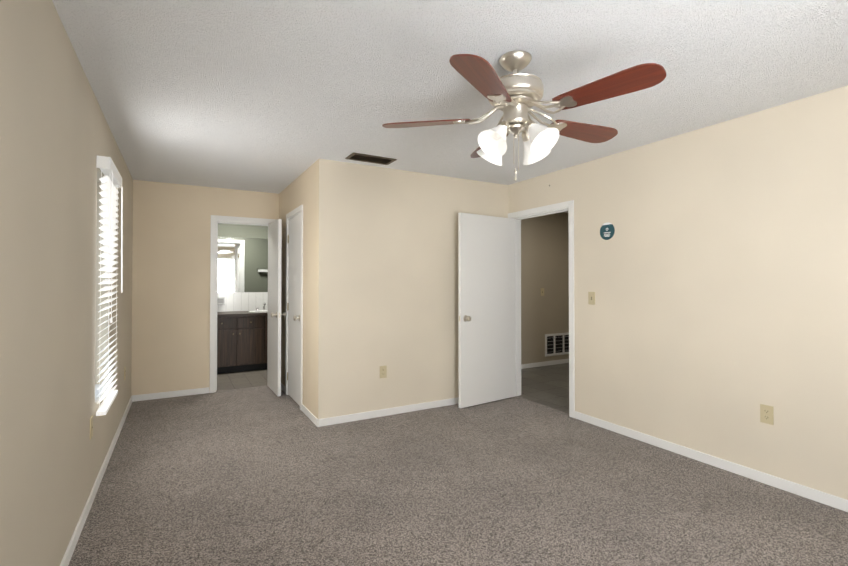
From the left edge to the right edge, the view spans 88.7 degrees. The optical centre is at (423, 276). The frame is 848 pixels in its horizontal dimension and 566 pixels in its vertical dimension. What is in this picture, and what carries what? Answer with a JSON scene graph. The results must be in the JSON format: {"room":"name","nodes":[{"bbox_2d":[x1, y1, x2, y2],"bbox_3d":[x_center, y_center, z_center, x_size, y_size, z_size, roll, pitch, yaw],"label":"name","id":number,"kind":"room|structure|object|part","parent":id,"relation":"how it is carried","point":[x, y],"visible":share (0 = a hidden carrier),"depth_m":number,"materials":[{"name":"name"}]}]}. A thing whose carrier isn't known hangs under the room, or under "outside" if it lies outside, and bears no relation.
{"room":"empty bedroom","nodes":[
{"label":"empty bedroom","id":0,"kind":"room"},
{"bbox_2d":[0,0,132,565],"bbox_3d":[-2.111,0.125,2.707,0.120,2.430,8.130,0,-1,-29],"label":"wall","id":1,"kind":"structure","parent":0,"point":[56,137],"depth_m":1.75,"materials":[{"name":"beige paint"}]},
{"bbox_2d":[90,416,92,438],"bbox_3d":[-1.959,0.888,2.559,0.008,0.118,0.072,0,-1,-29],"label":"electrical outlet","id":2,"kind":"object","parent":1,"relation":"attached to","point":[91,426],"visible":1,"depth_m":2.54,"materials":[{"name":"beige plastic"}]},
{"bbox_2d":[60,395,135,565],"bbox_3d":[-1.653,1.298,2.016,0.015,0.068,6.260,0,-1,-29],"label":"baseboard","id":3,"kind":"structure","parent":1,"relation":"attached to","point":[70,549],"depth_m":2.55,"materials":[{"name":"white wood"}]},
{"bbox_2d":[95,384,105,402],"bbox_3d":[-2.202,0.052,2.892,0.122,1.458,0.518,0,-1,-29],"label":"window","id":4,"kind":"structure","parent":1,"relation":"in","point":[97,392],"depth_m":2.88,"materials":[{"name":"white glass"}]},
{"bbox_2d":[96,156,122,415],"bbox_3d":[-2.119,0.058,2.939,0.086,1.590,0.632,0,-1,-29],"label":"window blind","id":5,"kind":"object","parent":1,"relation":"attached to","point":[111,180],"visible":1,"depth_m":2.84,"materials":[{"name":"white plastic"}]},
{"bbox_2d":[131,180,278,395],"bbox_3d":[-1.583,0.162,5.731,3.770,2.430,0.120,0,-1,-29],"label":"wall","id":6,"kind":"structure","parent":0,"point":[171,291],"depth_m":4.95,"materials":[{"name":"beige paint"}]},
{"bbox_2d":[136,387,208,400],"bbox_3d":[-2.848,1.333,4.928,0.733,0.068,0.012,0,-1,-29],"label":"baseboard","id":7,"kind":"structure","parent":6,"relation":"attached to","point":[142,397],"depth_m":4.92,"materials":[{"name":"white wood"}]},
{"bbox_2d":[209,215,276,392],"bbox_3d":[-2.228,0.324,5.366,0.756,2.098,0.152,0,-1,-29],"label":"door frame","id":8,"kind":"structure","parent":6,"relation":"attached to","point":[216,220],"depth_m":5.14,"materials":[{"name":"white wood"}]},
{"bbox_2d":[267,219,285,395],"bbox_3d":[-1.793,0.353,5.193,0.167,2.011,0.616,0,-1,-30],"label":"bathroom door","id":9,"kind":"structure","parent":6,"relation":"in","point":[274,310],"depth_m":5.07,"materials":[{"name":"white wood"}]},
{"bbox_2d":[217,369,266,390],"bbox_3d":[-2.595,1.414,6.115,2.640,0.056,1.690,0,-1,-29],"label":"floor","id":10,"kind":"structure","parent":0,"point":[237,380],"depth_m":5.83,"materials":[{"name":"beige tile"}]},
{"bbox_2d":[217,316,267,373],"bbox_3d":[-2.996,0.979,6.379,1.946,0.810,0.600,0,-1,-29],"label":"bathroom vanity","id":11,"kind":"object","parent":10,"relation":"on","point":[242,330],"depth_m":6.28,"materials":[{"name":"brown wood"}]},
{"bbox_2d":[217,308,267,315],"bbox_3d":[-2.996,0.554,6.383,1.946,0.064,0.602,0,-1,-29],"label":"countertop","id":12,"kind":"structure","parent":11,"relation":"on","point":[260,311],"depth_m":6.36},
{"bbox_2d":[218,223,267,238],"bbox_3d":[-2.928,0.176,6.844,2.520,2.430,0.120,0,-1,-29],"label":"wall","id":13,"kind":"structure","parent":0,"point":[238,230],"depth_m":6.83,"materials":[{"name":"paint"}]},
{"bbox_2d":[217,236,267,292],"bbox_3d":[-3.055,-0.186,6.697,1.990,0.860,0.012,0,-1,-29],"label":"bathroom mirror","id":14,"kind":"object","parent":13,"relation":"attached to","point":[242,264],"visible":0.29,"depth_m":6.82,"materials":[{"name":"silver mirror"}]},
{"bbox_2d":[279,159,331,418],"bbox_3d":[-1.348,0.150,4.754,0.120,2.430,1.814,0,-1,-29],"label":"wall","id":15,"kind":"structure","parent":0,"point":[309,189],"depth_m":4.04,"materials":[{"name":"beige paint"}]},
{"bbox_2d":[287,214,299,405],"bbox_3d":[-1.405,0.348,4.771,0.167,2.011,0.616,0,-1,-29],"label":"closet door","id":16,"kind":"structure","parent":15,"relation":"in","point":[293,375],"depth_m":4.77,"materials":[{"name":"white wood"}]},
{"bbox_2d":[285,205,302,410],"bbox_3d":[-1.368,0.317,4.788,0.152,2.098,0.756,0,-1,-29],"label":"door frame","id":17,"kind":"structure","parent":15,"relation":"attached to","point":[294,212],"depth_m":4.48,"materials":[{"name":"white wood"}]},
{"bbox_2d":[302,404,315,424],"bbox_3d":[-1.103,1.324,4.175,0.015,0.068,0.543,0,-1,-29],"label":"baseboard","id":18,"kind":"structure","parent":15,"relation":"attached to","point":[304,409],"depth_m":4.16,"materials":[{"name":"white wood"}]},
{"bbox_2d":[331,160,507,416],"bbox_3d":[0.035,0.148,4.561,2.100,2.430,0.120,0,-1,-29],"label":"wall","id":19,"kind":"structure","parent":0,"point":[395,271],"depth_m":4.32,"materials":[{"name":"beige paint"}]},
{"bbox_2d":[380,365,386,377],"bbox_3d":[-0.398,0.929,4.234,0.072,0.118,0.008,0,-1,-29],"label":"electrical outlet","id":20,"kind":"object","parent":19,"relation":"attached to","point":[383,371],"visible":1,"depth_m":4.23,"materials":[{"name":"beige plastic"}]},
{"bbox_2d":[316,397,458,426],"bbox_3d":[0.009,1.328,4.458,2.232,0.068,0.015,0,-1,-29],"label":"baseboard","id":21,"kind":"structure","parent":19,"relation":"attached to","point":[427,405],"depth_m":4.23,"materials":[{"name":"white wood"}]},
{"bbox_2d":[52,0,847,212],"bbox_3d":[0.685,-1.121,4.299,6.540,0.100,8.130,0,-1,-29],"label":"ceiling","id":22,"kind":"structure","parent":0,"point":[274,96],"depth_m":2.32,"materials":[{"name":"white paint"}]},
{"bbox_2d":[345,152,396,164],"bbox_3d":[-0.481,-1.069,3.954,0.420,0.011,0.205,0,-1,-29],"label":"ceiling vent","id":23,"kind":"object","parent":22,"relation":"in","point":[369,158],"visible":0.98,"depth_m":3.94,"materials":[{"name":"brown metal"}]},
{"bbox_2d":[382,50,665,180],"bbox_3d":[0.504,-0.789,2.191,1.276,0.615,1.313,0,-1,-29],"label":"ceiling fan","id":24,"kind":"object","parent":22,"relation":"hanging from","point":[515,96],"visible":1,"depth_m":2.07,"materials":[{"name":"brown wood"}]},
{"bbox_3d":[0.100,-0.820,2.236,0.643,0.075,0.156,0,11,10],"label":"blade","id":25,"kind":"part","parent":24,"relation":"part of","materials":[{"name":"brown wood"}]},
{"bbox_3d":[0.293,-0.824,1.855,0.156,0.075,0.643,13,6,27],"label":"blade","id":26,"kind":"part","parent":24,"relation":"part of","materials":[{"name":"brown wood"}]},
{"bbox_3d":[0.403,-0.816,2.537,0.156,0.075,0.643,-12,1,-8],"label":"blade","id":27,"kind":"part","parent":24,"relation":"part of","materials":[{"name":"brown wood"}]},
{"bbox_3d":[0.783,-0.818,2.342,0.643,0.075,0.156,0,-13,-26],"label":"blade","id":28,"kind":"part","parent":24,"relation":"part of","materials":[{"name":"brown wood"}]},
{"bbox_3d":[0.715,-0.824,1.920,0.156,0.075,0.643,17,-12,-43],"label":"blade","id":29,"kind":"part","parent":24,"relation":"part of","materials":[{"name":"brown wood"}]},
{"bbox_2d":[68,385,847,565],"bbox_3d":[-0.028,1.373,2.896,3.950,0.060,6.440,0,-1,-29],"label":"floor carpet","id":30,"kind":"object","parent":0,"point":[265,475],"visible":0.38,"depth_m":2.63,"materials":[{"name":"grey carpet"}]},
{"bbox_2d":[519,363,568,412],"bbox_3d":[2.283,1.406,5.456,2.590,0.056,2.910,0,-1,-29],"label":"floor","id":31,"kind":"structure","parent":0,"point":[548,386],"depth_m":5.50,"materials":[{"name":"grey carpet"}]},
{"bbox_2d":[521,212,568,363],"bbox_3d":[1.624,0.174,6.701,2.530,2.430,0.120,0,-1,-29],"label":"wall","id":32,"kind":"structure","parent":0,"point":[545,252],"depth_m":6.76,"materials":[{"name":"paint"}]},
{"bbox_2d":[521,359,568,368],"bbox_3d":[1.592,1.354,6.591,2.380,0.068,0.015,0,-1,-29],"label":"baseboard","id":33,"kind":"structure","parent":32,"relation":"attached to","point":[523,366],"depth_m":6.74,"materials":[{"name":"white wood"}]},
{"bbox_2d":[545,332,568,356],"bbox_3d":[2.149,1.074,6.910,0.600,0.345,0.012,0,-1,-29],"label":"air vent","id":34,"kind":"object","parent":32,"relation":"in","point":[556,343],"visible":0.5,"depth_m":6.89,"materials":[{"name":"white metal"}]},
{"bbox_2d":[508,85,847,499],"bbox_3d":[1.648,0.140,3.960,0.120,2.430,6.380,0,-1,-29],"label":"wall","id":35,"kind":"structure","parent":0,"point":[712,273],"depth_m":3.03,"materials":[{"name":"beige paint"}]},
{"bbox_2d":[458,212,514,407],"bbox_3d":[0.698,0.347,4.707,0.817,2.011,0.167,0,-1,-35],"label":"door","id":36,"kind":"structure","parent":35,"relation":"in","point":[486,307],"depth_m":4.66,"materials":[{"name":"white wood"}]},
{"bbox_2d":[508,200,574,417],"bbox_3d":[1.268,0.315,4.631,0.152,2.098,0.957,0,-1,-29],"label":"door frame","id":37,"kind":"structure","parent":35,"relation":"attached to","point":[519,216],"depth_m":4.49,"materials":[{"name":"white wood"}]},
{"bbox_2d":[588,292,594,304],"bbox_3d":[1.543,0.199,4.005,0.018,0.118,0.072,0,-1,-29],"label":"light switch","id":38,"kind":"object","parent":35,"relation":"attached to","point":[591,298],"visible":1,"depth_m":4.01,"materials":[{"name":"beige plastic"}]},
{"bbox_2d":[600,223,614,239],"bbox_3d":[1.633,-0.405,3.870,0.002,0.154,0.154,0,-1,-29],"label":"sign","id":39,"kind":"object","parent":35,"relation":"attached to","point":[607,231],"visible":1,"depth_m":3.87,"materials":[{"name":"teal plastic"}]},
{"bbox_2d":[575,411,847,511],"bbox_3d":[2.295,1.306,2.662,0.015,0.068,3.451,0,-1,-29],"label":"baseboard","id":40,"kind":"structure","parent":35,"relation":"attached to","point":[800,490],"depth_m":3.00,"materials":[{"name":"white wood"}]},
{"bbox_2d":[760,404,773,424],"bbox_3d":[2.218,0.891,2.809,0.008,0.118,0.072,0,-1,-29],"label":"electrical outlet","id":41,"kind":"object","parent":35,"relation":"attached to","point":[766,414],"visible":1,"depth_m":2.80,"materials":[{"name":"beige plastic"}]}
]}

